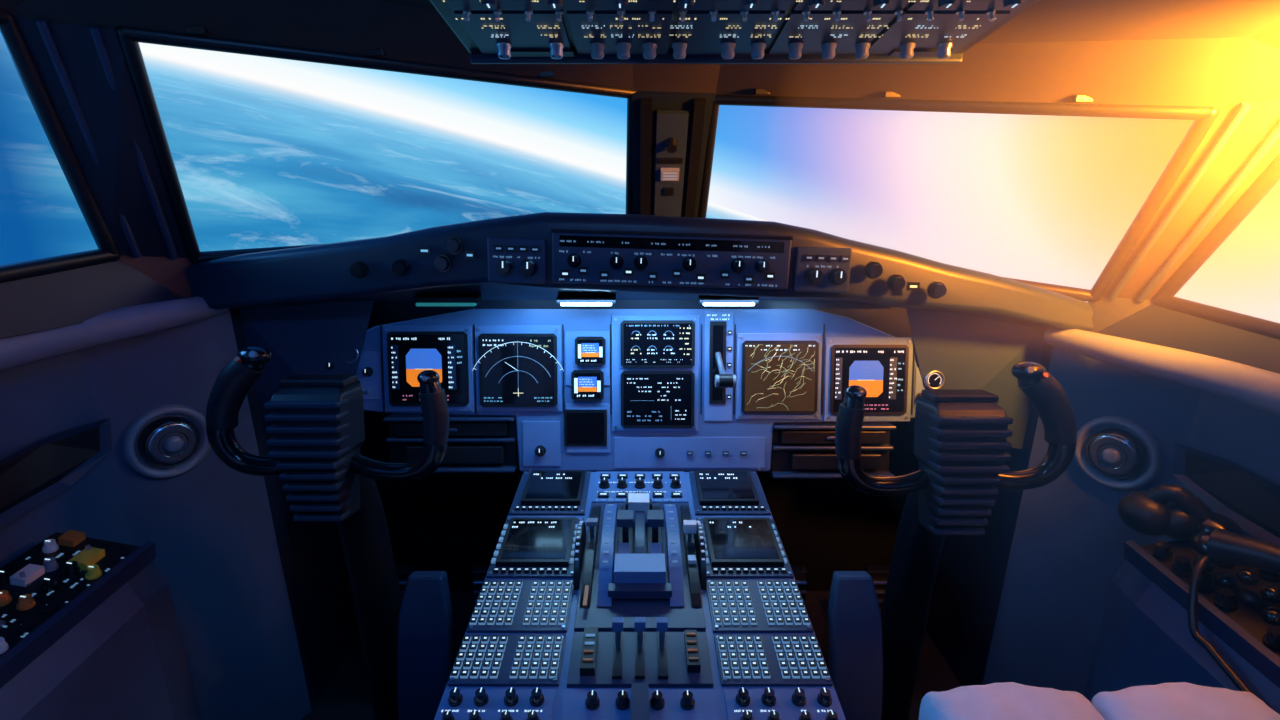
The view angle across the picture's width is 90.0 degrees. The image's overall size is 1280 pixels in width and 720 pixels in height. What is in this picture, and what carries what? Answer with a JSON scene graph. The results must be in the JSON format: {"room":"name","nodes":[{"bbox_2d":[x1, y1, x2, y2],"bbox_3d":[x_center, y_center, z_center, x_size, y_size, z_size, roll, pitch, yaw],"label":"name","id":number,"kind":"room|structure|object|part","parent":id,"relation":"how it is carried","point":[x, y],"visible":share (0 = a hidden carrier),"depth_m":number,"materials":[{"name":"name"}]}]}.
{"room":"control cabin","nodes":[
{"label":"control cabin","id":0,"kind":"room"},
{"bbox_2d":[0,255,364,719],"bbox_3d":[-0.880,0.382,0.441,0.240,1.500,2.600,0,18,0],"label":"wall","id":1,"kind":"structure","parent":0,"point":[263,601],"depth_m":1.20,"materials":[{"name":"plastic"}]},
{"bbox_2d":[0,418,111,527],"bbox_3d":[-0.910,0.221,0.828,0.051,0.105,0.535,0,18,0],"label":"pocket","id":2,"kind":"object","parent":1,"relation":"attached to","point":[32,475],"visible":1,"depth_m":0.98,"materials":[{"name":"paint"}]},
{"bbox_2d":[0,296,228,370],"bbox_3d":[-0.863,0.157,0.348,0.210,0.062,1.766,0,18,0],"label":"window sill ledge","id":3,"kind":"object","parent":1,"relation":"attached to","point":[136,320],"visible":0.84,"depth_m":0.98,"materials":[{"name":"plastic"}]},
{"bbox_2d":[122,404,209,478],"bbox_3d":[-0.847,0.146,1.152,0.090,0.135,0.117,0,18,0],"label":"air vent","id":4,"kind":"object","parent":1,"relation":"in","point":[155,446],"visible":0.98,"depth_m":1.13,"materials":[{"name":"plastic"}]},
{"bbox_2d":[300,591,960,719],"bbox_3d":[0.000,1.113,0.681,2.300,0.040,2.700,0,18,0],"label":"floor","id":5,"kind":"structure","parent":0,"point":[347,696],"depth_m":1.61,"materials":[{"name":"carpet"}]},
{"bbox_2d":[0,530,201,719],"bbox_3d":[-0.830,0.809,0.423,0.182,0.710,1.500,0,18,0],"label":"console","id":6,"kind":"object","parent":5,"relation":"on","point":[90,630],"visible":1,"depth_m":0.90,"materials":[{"name":"plastic"}]},
{"bbox_2d":[205,346,448,719],"bbox_3d":[-0.485,0.415,1.194,0.377,0.967,0.288,0,18,0],"label":"yoke","id":7,"kind":"object","parent":5,"relation":"on","point":[317,428],"visible":0.98,"depth_m":0.99,"materials":[{"name":"black plastic"}]},
{"bbox_2d":[397,571,451,719],"bbox_3d":[-0.385,0.643,1.183,0.090,0.507,0.141,0,18,0],"label":"seat armrest","id":8,"kind":"object","parent":5,"relation":"on","point":[425,613],"visible":0.88,"depth_m":1.13,"materials":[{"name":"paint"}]},
{"bbox_2d":[395,565,489,604],"bbox_3d":[-0.500,0.632,1.715,0.330,0.250,0.156,0,18,0],"label":"rudder pedals","id":9,"kind":"object","parent":5,"relation":"on","point":[479,572],"visible":0.08,"depth_m":1.62,"materials":[{"name":"black rubber"}]},
{"bbox_2d":[434,470,845,719],"bbox_3d":[0.000,0.627,0.964,0.472,0.707,0.870,0,18,0],"label":"pedestal","id":10,"kind":"object","parent":5,"relation":"on","point":[604,595],"visible":1,"depth_m":0.89,"materials":[{"name":"paint"}]},
{"bbox_2d":[790,565,889,610],"bbox_3d":[0.500,0.632,1.715,0.330,0.250,0.156,0,18,0],"label":"rudder pedals","id":11,"kind":"object","parent":5,"relation":"on","point":[879,574],"visible":0.13,"depth_m":1.62,"materials":[{"name":"black rubber"}]},
{"bbox_2d":[828,571,882,719],"bbox_3d":[0.385,0.643,1.183,0.090,0.507,0.141,0,18,0],"label":"seat armrest","id":12,"kind":"object","parent":5,"relation":"on","point":[854,613],"visible":0.91,"depth_m":1.13,"materials":[{"name":"plastic"}]},
{"bbox_2d":[835,361,1076,719],"bbox_3d":[0.494,0.427,1.198,0.377,0.942,0.288,0,18,0],"label":"yoke","id":13,"kind":"object","parent":5,"relation":"on","point":[961,443],"visible":0.96,"depth_m":1.00,"materials":[{"name":"black plastic"}]},
{"bbox_2d":[919,682,1279,719],"bbox_3d":[0.530,0.428,0.470,0.402,1.393,0.623,0,18,0],"label":"seat","id":14,"kind":"object","parent":5,"relation":"on","point":[1006,700],"visible":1,"depth_m":0.72,"materials":[{"name":"fabric"}]},
{"bbox_2d":[1084,539,1279,713],"bbox_3d":[0.830,0.805,0.422,0.182,0.718,1.500,0,18,0],"label":"console","id":15,"kind":"object","parent":5,"relation":"on","point":[1145,637],"visible":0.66,"depth_m":0.90,"materials":[{"name":"plastic"}]},
{"bbox_2d":[1118,484,1243,540],"bbox_3d":[0.827,0.237,0.982,0.125,0.092,0.131,0,18,0],"label":"mask","id":16,"kind":"object","parent":15,"relation":"on","point":[1150,513],"visible":0.89,"depth_m":0.97,"materials":[{"name":"black rubber"}]},
{"bbox_2d":[1188,529,1279,695],"bbox_3d":[0.805,0.353,0.721,0.148,0.160,0.432,0,18,0],"label":"handset","id":17,"kind":"object","parent":15,"relation":"on","point":[1218,546],"visible":0.92,"depth_m":0.85,"materials":[{"name":"black plastic"}]},
{"bbox_2d":[0,0,1279,109],"bbox_3d":[0.025,-0.332,0.049,2.050,0.500,2.300,0,18,0],"label":"ceiling","id":18,"kind":"structure","parent":0,"point":[1223,54],"depth_m":0.89,"materials":[{"name":"grey plastic"}]},
{"bbox_2d":[0,10,1279,339],"bbox_3d":[0.015,-0.203,0.700,2.054,0.494,1.681,0,18,0],"label":"windshield frame","id":19,"kind":"object","parent":18,"relation":"attached to","point":[89,89],"visible":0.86,"depth_m":0.97,"materials":[{"name":"black plastic"}]},
{"bbox_3d":[0.062,-0.398,1.366,0.155,0.326,0.294,0,18,0],"label":"post","id":20,"kind":"part","parent":19,"relation":"part of","materials":[{"name":"black plastic"}]},
{"bbox_2d":[430,0,1038,63],"bbox_3d":[0.108,-0.386,0.494,0.700,0.192,0.838,0,18,0],"label":"panel","id":21,"kind":"object","parent":18,"relation":"attached to","point":[491,31],"visible":1,"depth_m":0.81,"materials":[{"name":"black plastic"}]},
{"bbox_2d":[363,301,918,590],"bbox_3d":[0.000,0.255,1.789,1.800,0.900,0.040,0,18,0],"label":"footwell","id":22,"kind":"structure","parent":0,"point":[451,523],"depth_m":1.83,"materials":[{"name":"black plastic"}]},
{"bbox_2d":[240,300,1045,478],"bbox_3d":[0.005,0.021,1.276,1.590,0.456,0.121,0,18,0],"label":"panel","id":23,"kind":"object","parent":22,"relation":"attached to","point":[950,350],"visible":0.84,"depth_m":1.28,"materials":[{"name":"paint"}]},
{"bbox_2d":[387,331,468,405],"bbox_3d":[-0.423,0.018,1.279,0.160,0.147,0.038,0,18,0],"label":"display","id":24,"kind":"object","parent":23,"relation":"attached to","point":[409,353],"visible":0.77,"depth_m":1.27,"materials":[{"name":"display screen glass"},{"name":"black plastic"}]},
{"bbox_2d":[472,333,563,406],"bbox_3d":[-0.243,0.021,1.280,0.183,0.145,0.038,0,18,0],"label":"display","id":25,"kind":"object","parent":23,"relation":"attached to","point":[516,369],"visible":1,"depth_m":1.28,"materials":[{"name":"black glass"}]},
{"bbox_2d":[571,370,603,400],"bbox_3d":[-0.105,0.051,1.282,0.065,0.062,0.019,0,18,0],"label":"indicator","id":26,"kind":"object","parent":23,"relation":"attached to","point":[586,385],"visible":1,"depth_m":1.28,"materials":[{"name":"glass"}]},
{"bbox_2d":[575,337,605,365],"bbox_3d":[-0.099,-0.017,1.276,0.061,0.058,0.018,0,18,0],"label":"indicator","id":27,"kind":"object","parent":23,"relation":"attached to","point":[589,351],"visible":1,"depth_m":1.27,"materials":[{"name":"glass"}]},
{"bbox_2d":[186,212,1093,331],"bbox_3d":[0.005,-0.180,1.262,1.630,0.245,0.440,0,18,0],"label":"shield","id":28,"kind":"object","parent":23,"relation":"on","point":[569,259],"visible":1,"depth_m":1.08,"materials":[{"name":"plastic"}]},
{"bbox_3d":[0.049,-0.165,1.068,0.607,0.107,0.024,0,18,0],"label":"autopilot panel","id":29,"kind":"part","parent":28,"relation":"part of","materials":[{"name":"paint"}]},
{"bbox_3d":[0.000,0.052,1.299,1.312,0.345,0.096,0,18,0],"label":"panel plate","id":30,"kind":"part","parent":23,"relation":"part of","materials":[{"name":"paint"}]},
{"bbox_2d":[621,371,694,427],"bbox_3d":[0.035,0.079,1.285,0.148,0.113,0.030,0,18,0],"label":"display","id":31,"kind":"object","parent":23,"relation":"attached to","point":[649,399],"visible":1,"depth_m":1.28,"materials":[{"name":"black glass"}]},
{"bbox_2d":[621,320,694,367],"bbox_3d":[0.035,-0.032,1.275,0.148,0.094,0.026,0,18,0],"label":"display","id":32,"kind":"object","parent":23,"relation":"attached to","point":[644,343],"visible":1,"depth_m":1.27,"materials":[{"name":"black glass"}]},
{"bbox_2d":[741,341,818,413],"bbox_3d":[0.280,0.035,1.281,0.152,0.145,0.038,0,18,0],"label":"display","id":33,"kind":"object","parent":23,"relation":"attached to","point":[779,377],"visible":1,"depth_m":1.28,"materials":[{"name":"brown glass"}]},
{"bbox_2d":[829,345,908,414],"bbox_3d":[0.459,0.040,1.281,0.154,0.139,0.036,0,18,0],"label":"display","id":34,"kind":"object","parent":23,"relation":"attached to","point":[882,370],"visible":0.87,"depth_m":1.28,"materials":[{"name":"black glass"}]},
{"bbox_2d":[926,297,1279,695],"bbox_3d":[0.915,0.420,0.453,0.270,1.420,2.600,0,18,0],"label":"wall","id":35,"kind":"structure","parent":0,"point":[1023,601],"depth_m":1.25,"materials":[{"name":"plastic"}]},
{"bbox_2d":[1074,416,1162,489],"bbox_3d":[0.863,0.168,1.161,0.090,0.135,0.117,0,18,0],"label":"air vent","id":36,"kind":"object","parent":35,"relation":"in","point":[1116,452],"visible":0.99,"depth_m":1.14,"materials":[{"name":"plastic"}]},
{"bbox_2d":[1044,326,1279,415],"bbox_3d":[0.863,0.214,0.367,0.210,0.062,1.766,0,18,0],"label":"window sill ledge","id":37,"kind":"object","parent":35,"relation":"attached to","point":[1258,388],"visible":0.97,"depth_m":0.98,"materials":[{"name":"plastic"}]},
{"bbox_2d":[1173,443,1279,545],"bbox_3d":[0.930,0.263,0.842,0.051,0.105,0.535,0,18,0],"label":"pocket","id":38,"kind":"object","parent":35,"relation":"attached to","point":[1229,489],"visible":1,"depth_m":1.00,"materials":[{"name":"paint"}]},
{"label":"outside","id":39,"kind":"structure","parent":0,"visible":0},
{"bbox_2d":[0,36,765,264],"bbox_3d":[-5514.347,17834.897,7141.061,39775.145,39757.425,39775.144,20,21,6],"label":"earth","id":40,"kind":"structure","parent":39,"point":[259,163],"depth_m":524.99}
]}

